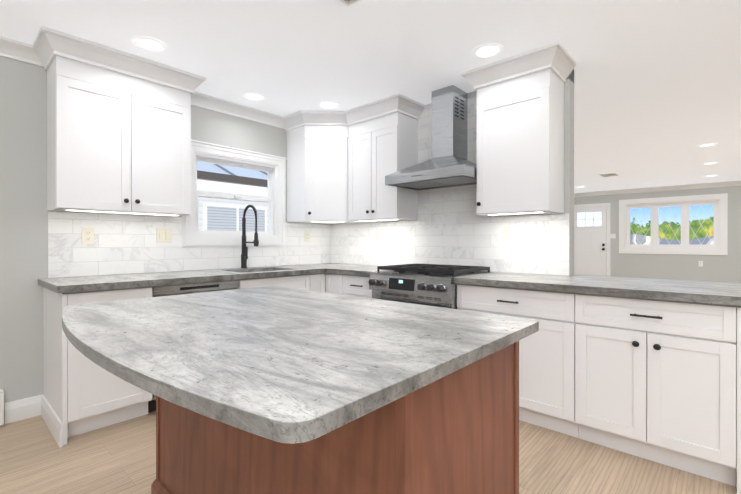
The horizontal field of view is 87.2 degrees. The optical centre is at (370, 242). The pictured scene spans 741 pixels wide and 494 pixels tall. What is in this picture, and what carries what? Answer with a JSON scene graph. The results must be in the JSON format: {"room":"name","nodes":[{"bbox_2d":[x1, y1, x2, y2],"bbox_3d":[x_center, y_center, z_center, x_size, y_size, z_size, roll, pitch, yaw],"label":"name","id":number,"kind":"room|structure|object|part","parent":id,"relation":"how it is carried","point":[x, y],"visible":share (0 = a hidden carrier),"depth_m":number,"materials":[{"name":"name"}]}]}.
{"room":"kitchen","nodes":[
{"label":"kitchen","id":0,"kind":"room"},
{"bbox_2d":[0,56,321,422],"bbox_3d":[-0.070,-0.069,5.087,0.120,2.450,15.320,0,0,42],"label":"wall","id":1,"kind":"structure","parent":0,"point":[23,193],"depth_m":2.57,"materials":[{"name":"grey paint"}]},
{"bbox_2d":[0,389,3,425],"bbox_3d":[-3.028,1.040,1.683,0.068,0.207,2.100,0,0,42],"label":"baseboard heater","id":2,"kind":"object","parent":1,"relation":"attached to","point":[1,407],"visible":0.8,"depth_m":2.43,"materials":[{"name":"white paint"}]},
{"bbox_2d":[5,394,42,423],"bbox_3d":[2.904,1.093,2.323,8.000,0.130,15.216,0,0,42],"label":"baseboard","id":3,"kind":"structure","parent":1,"relation":"attached to","point":[22,409],"depth_m":2.55,"materials":[{"name":"white paint"}]},
{"bbox_2d":[44,33,191,216],"bbox_3d":[-1.801,-0.763,2.843,0.323,1.057,0.830,0,0,42],"label":"upper cabinet","id":4,"kind":"object","parent":1,"relation":"attached to","point":[118,131],"depth_m":2.66,"materials":[{"name":"white wood"}]},
{"bbox_2d":[48,211,329,277],"bbox_3d":[-1.333,0.015,3.598,0.008,0.455,2.567,0,0,42],"label":"wall tile","id":5,"kind":"structure","parent":1,"relation":"attached to","point":[125,244],"depth_m":3.07,"materials":[{"name":"tile"}]},
{"bbox_2d":[82,228,93,243],"bbox_3d":[-2.038,-0.047,2.807,0.008,0.118,0.072,0,0,42],"label":"electrical outlet","id":6,"kind":"object","parent":5,"relation":"attached to","point":[87,235],"visible":1,"depth_m":2.81,"materials":[{"name":"beige plastic"}]},
{"bbox_2d":[156,228,171,242],"bbox_3d":[-1.691,-0.058,3.190,0.008,0.118,0.118,0,0,42],"label":"light switch","id":7,"kind":"object","parent":5,"relation":"attached to","point":[163,235],"visible":1,"depth_m":3.19,"materials":[{"name":"beige plastic"}]},
{"bbox_2d":[305,231,309,241],"bbox_3d":[-0.695,-0.066,4.289,0.008,0.118,0.072,0,0,42],"label":"electrical outlet","id":8,"kind":"object","parent":5,"relation":"attached to","point":[307,236],"visible":1,"depth_m":4.29,"materials":[{"name":"beige plastic"}]},
{"bbox_2d":[182,139,286,247],"bbox_3d":[-1.284,-0.418,3.724,0.150,0.930,1.060,0,0,42],"label":"kitchen window","id":9,"kind":"structure","parent":1,"relation":"in","point":[272,166],"depth_m":3.69,"materials":[{"name":"white paint"}]},
{"bbox_3d":[-1.292,-0.418,3.732,0.033,0.618,0.738,0,0,42],"label":"pane","id":10,"kind":"part","parent":9,"relation":"part of","materials":[{"name":"clear glass"}]},
{"bbox_2d":[0,36,740,196],"bbox_3d":[2.899,-1.239,2.315,8.000,0.104,15.200,0,0,42],"label":"crown molding","id":11,"kind":"structure","parent":1,"relation":"attached to","point":[17,50],"depth_m":3.64,"materials":[{"name":"white paint"}]},
{"bbox_2d":[0,411,736,493],"bbox_3d":[2.894,1.208,2.402,8.120,0.100,15.320,0,0,42],"label":"floor","id":12,"kind":"structure","parent":0,"point":[118,458],"depth_m":2.02,"materials":[{"name":"brown wood"}]},
{"bbox_2d":[40,285,155,447],"bbox_3d":[-1.828,0.721,2.592,0.619,0.873,0.491,0,0,42],"label":"base cabinet","id":13,"kind":"object","parent":12,"relation":"on","point":[82,393],"depth_m":2.35,"materials":[{"name":"white wood"}]},
{"bbox_2d":[38,263,388,304],"bbox_3d":[-0.887,0.269,3.163,1.246,0.051,2.625,0,0,42],"label":"countertop","id":14,"kind":"structure","parent":13,"relation":"on","point":[102,288],"depth_m":2.78,"materials":[{"name":"grey stone"}]},
{"bbox_2d":[148,281,239,412],"bbox_3d":[-1.451,0.722,3.003,0.612,0.872,0.619,0,0,42],"label":"dishwasher","id":15,"kind":"object","parent":14,"relation":"in","point":[187,288],"depth_m":2.72,"materials":[{"name":"silver metal"}]},
{"bbox_2d":[238,205,258,268],"bbox_3d":[-1.108,-0.051,3.573,0.264,0.588,0.060,0,0,42],"label":"faucet","id":16,"kind":"object","parent":14,"relation":"on","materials":[{"name":"black metal"}]},
{"bbox_2d":[270,281,317,290],"bbox_3d":[-0.991,0.720,3.517,0.616,0.873,0.754,0,0,42],"label":"base cabinet","id":17,"kind":"object","parent":12,"relation":"on","point":[313,285],"depth_m":3.52,"materials":[{"name":"white wood"}]},
{"bbox_2d":[318,281,324,291],"bbox_3d":[-0.736,0.720,3.799,0.616,0.873,0.242,0,0,42],"label":"base cabinet","id":18,"kind":"object","parent":12,"relation":"on","point":[321,284],"depth_m":3.65,"materials":[{"name":"white wood"}]},
{"bbox_2d":[324,273,327,291],"bbox_3d":[-0.428,0.720,4.101,0.668,0.873,0.616,0,0,42],"label":"base cabinet","id":19,"kind":"object","parent":12,"relation":"on","point":[326,275],"depth_m":3.67,"materials":[{"name":"white wood"}]},
{"bbox_2d":[328,274,335,292],"bbox_3d":[-0.109,0.720,3.812,0.287,0.873,0.616,0,0,42],"label":"base cabinet","id":20,"kind":"object","parent":12,"relation":"on","point":[331,277],"depth_m":3.63,"materials":[{"name":"white wood"}]},
{"bbox_2d":[151,341,518,493],"bbox_3d":[-0.237,0.717,1.481,1.405,0.883,0.630,0,0,42],"label":"kitchen island","id":21,"kind":"object","parent":12,"relation":"on","point":[456,432],"visible":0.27,"depth_m":1.04,"materials":[{"name":"brown wood"}]},
{"bbox_2d":[62,286,538,443],"bbox_3d":[-0.350,0.260,1.330,1.460,0.030,1.035,0,0,42],"label":"island countertop","id":22,"kind":"structure","parent":21,"relation":"on","point":[281,364],"depth_m":0.91,"materials":[{"name":"stone"}]},
{"bbox_2d":[336,275,371,297],"bbox_3d":[0.083,0.721,3.638,0.447,0.873,0.616,0,0,42],"label":"base cabinet","id":23,"kind":"object","parent":12,"relation":"on","point":[345,284],"depth_m":3.44,"materials":[{"name":"white wood"}]},
{"bbox_2d":[369,263,489,308],"bbox_3d":[0.487,0.668,3.185,0.756,0.938,0.743,0,0,42],"label":"gas range","id":24,"kind":"object","parent":12,"relation":"on","point":[435,285],"visible":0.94,"depth_m":2.96,"materials":[{"name":"silver metal"}]},
{"bbox_2d":[457,284,559,431],"bbox_3d":[1.119,0.721,2.700,0.823,0.873,0.616,0,0,42],"label":"base cabinet","id":25,"kind":"object","parent":12,"relation":"on","point":[539,352],"depth_m":2.40,"materials":[{"name":"white wood"}]},
{"bbox_2d":[560,292,740,493],"bbox_3d":[1.614,0.722,2.250,0.754,0.873,0.619,0,0,42],"label":"base cabinet","id":26,"kind":"object","parent":12,"relation":"on","point":[648,368],"depth_m":1.99,"materials":[{"name":"white wood"}]},
{"bbox_2d":[454,272,740,307],"bbox_3d":[1.427,0.269,2.513,1.535,0.051,0.825,0,0,42],"label":"countertop","id":27,"kind":"structure","parent":26,"relation":"on","point":[714,294],"depth_m":2.22,"materials":[{"name":"grey stone"}]},
{"bbox_2d":[0,0,740,192],"bbox_3d":[2.894,-1.342,2.400,8.120,0.100,15.320,0,0,42],"label":"ceiling","id":28,"kind":"structure","parent":0,"point":[657,92],"depth_m":2.65,"materials":[{"name":"white paint"}]},
{"bbox_2d":[131,36,166,51],"bbox_3d":[-1.438,-1.289,2.534,0.206,0.008,0.206,0,0,42],"label":"recessed light","id":29,"kind":"object","parent":28,"relation":"in","point":[147,43],"visible":1,"depth_m":2.52,"materials":[{"name":"white plastic"}]},
{"bbox_2d":[242,92,265,100],"bbox_3d":[-1.030,-1.290,3.446,0.206,0.008,0.206,0,0,42],"label":"recessed light","id":30,"kind":"object","parent":28,"relation":"in","point":[254,96],"visible":1,"depth_m":3.43,"materials":[{"name":"white plastic"}]},
{"bbox_2d":[317,101,338,108],"bbox_3d":[-0.396,-1.290,3.654,0.206,0.008,0.206,0,0,42],"label":"recessed light","id":31,"kind":"object","parent":28,"relation":"in","point":[328,104],"visible":1,"depth_m":3.63,"materials":[{"name":"white plastic"}]},
{"bbox_2d":[339,0,357,5],"bbox_3d":[-0.142,-1.285,1.893,0.260,0.011,0.350,0,0,42],"label":"ceiling vent","id":32,"kind":"object","parent":28,"relation":"in","point":[348,2],"visible":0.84,"depth_m":2.07,"materials":[{"name":"white paint"}]},
{"bbox_2d":[472,43,502,57],"bbox_3d":[0.788,-1.289,2.622,0.206,0.008,0.206,0,0,42],"label":"recessed light","id":33,"kind":"object","parent":28,"relation":"in","point":[487,50],"visible":1,"depth_m":2.61,"materials":[{"name":"white plastic"}]},
{"bbox_2d":[599,173,618,176],"bbox_3d":[4.568,-1.290,7.449,0.260,0.011,0.350,0,0,42],"label":"ceiling vent","id":34,"kind":"object","parent":28,"relation":"in","point":[608,174],"visible":1,"depth_m":7.41,"materials":[{"name":"white metal"}]},
{"bbox_2d":[697,143,716,146],"bbox_3d":[4.465,-1.291,5.160,0.206,0.008,0.206,0,0,42],"label":"recessed light","id":35,"kind":"object","parent":28,"relation":"in","point":[706,144],"visible":0.98,"depth_m":5.14,"materials":[{"name":"white plastic"}]},
{"bbox_2d":[703,162,718,164],"bbox_3d":[5.553,-1.292,6.361,0.206,0.008,0.206,0,0,42],"label":"recessed light","id":36,"kind":"object","parent":28,"relation":"in","point":[707,163],"visible":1,"depth_m":6.36,"materials":[{"name":"white plastic"}]},
{"bbox_2d":[338,69,573,275],"bbox_3d":[0.529,-0.068,3.735,2.582,2.450,0.120,0,0,42],"label":"wall","id":37,"kind":"structure","parent":0,"point":[569,146],"depth_m":2.84,"materials":[{"name":"grey paint"}]},
{"bbox_2d":[284,110,375,223],"bbox_3d":[-0.423,-0.754,4.096,0.682,1.077,0.618,0,0,42],"label":"upper cabinet","id":38,"kind":"object","parent":37,"relation":"attached to","point":[317,140],"depth_m":3.89,"materials":[{"name":"white wood"}]},
{"bbox_2d":[348,94,419,220],"bbox_3d":[0.077,-0.763,3.809,0.685,1.057,0.372,0,0,42],"label":"upper cabinet","id":39,"kind":"object","parent":37,"relation":"attached to","point":[383,133],"depth_m":3.64,"materials":[{"name":"white wood"}]},
{"bbox_2d":[385,85,476,190],"bbox_3d":[0.569,-0.891,3.274,0.756,0.797,0.499,0,0,42],"label":"range hood","id":40,"kind":"object","parent":37,"relation":"attached to","point":[447,164],"visible":0.94,"depth_m":3.24,"materials":[{"name":"silver metal"}]},
{"bbox_2d":[330,91,569,275],"bbox_3d":[0.486,-0.525,3.687,2.582,1.534,0.008,0,0,42],"label":"wall tile","id":41,"kind":"structure","parent":37,"relation":"attached to","point":[450,226],"depth_m":3.42,"materials":[{"name":"tile"}]},
{"bbox_2d":[374,231,379,242],"bbox_3d":[0.069,-0.057,4.054,0.072,0.118,0.008,0,0,42],"label":"electrical outlet","id":42,"kind":"object","parent":41,"relation":"attached to","point":[376,236],"visible":1,"depth_m":4.05,"materials":[{"name":"beige plastic"}]},
{"bbox_2d":[502,227,510,241],"bbox_3d":[1.095,-0.065,3.125,0.072,0.118,0.008,0,0,42],"label":"electrical outlet","id":43,"kind":"object","parent":41,"relation":"attached to","point":[506,234],"visible":1,"depth_m":3.12,"materials":[{"name":"beige plastic"}]},
{"bbox_2d":[472,45,567,215],"bbox_3d":[1.111,-0.763,2.905,0.532,1.057,0.322,0,0,42],"label":"upper cabinet","id":44,"kind":"object","parent":37,"relation":"attached to","point":[520,101],"depth_m":2.76,"materials":[{"name":"white wood"}]},
{"bbox_2d":[574,186,740,282],"bbox_3d":[7.998,-0.072,8.033,8.120,2.450,0.120,0,0,42],"label":"wall","id":45,"kind":"structure","parent":0,"point":[720,268],"depth_m":8.83,"materials":[{"name":"grey paint"}]},
{"bbox_2d":[574,203,610,275],"bbox_3d":[5.634,0.079,10.034,0.950,2.145,0.085,0,0,42],"label":"entry door","id":46,"kind":"structure","parent":45,"relation":"in","point":[592,239],"depth_m":10.00,"materials":[{"name":"white paint"}]},
{"bbox_2d":[619,193,727,254],"bbox_3d":[6.912,-0.388,8.994,1.980,1.320,0.132,0,0,42],"label":"living room window","id":47,"kind":"structure","parent":45,"relation":"in","point":[719,202],"depth_m":8.86,"materials":[{"name":"white paint"}]},
{"bbox_3d":[6.923,-0.388,9.006,1.530,0.870,0.003,0,0,42],"label":"pane","id":48,"kind":"part","parent":47,"relation":"part of","materials":[{"name":"clear glass"}]},
{"label":"outside","id":49,"kind":"structure","parent":0,"visible":0},
{"bbox_2d":[197,161,268,231],"bbox_3d":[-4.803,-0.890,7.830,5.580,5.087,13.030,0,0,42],"label":"window pane","id":50,"kind":"structure","parent":49,"point":[246,189],"depth_m":6.88,"materials":[{"name":"white"}]},
{"bbox_2d":[630,205,713,244],"bbox_3d":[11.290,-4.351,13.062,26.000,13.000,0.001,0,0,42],"label":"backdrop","id":51,"kind":"structure","parent":49,"point":[674,226],"depth_m":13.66,"materials":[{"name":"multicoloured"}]}
]}

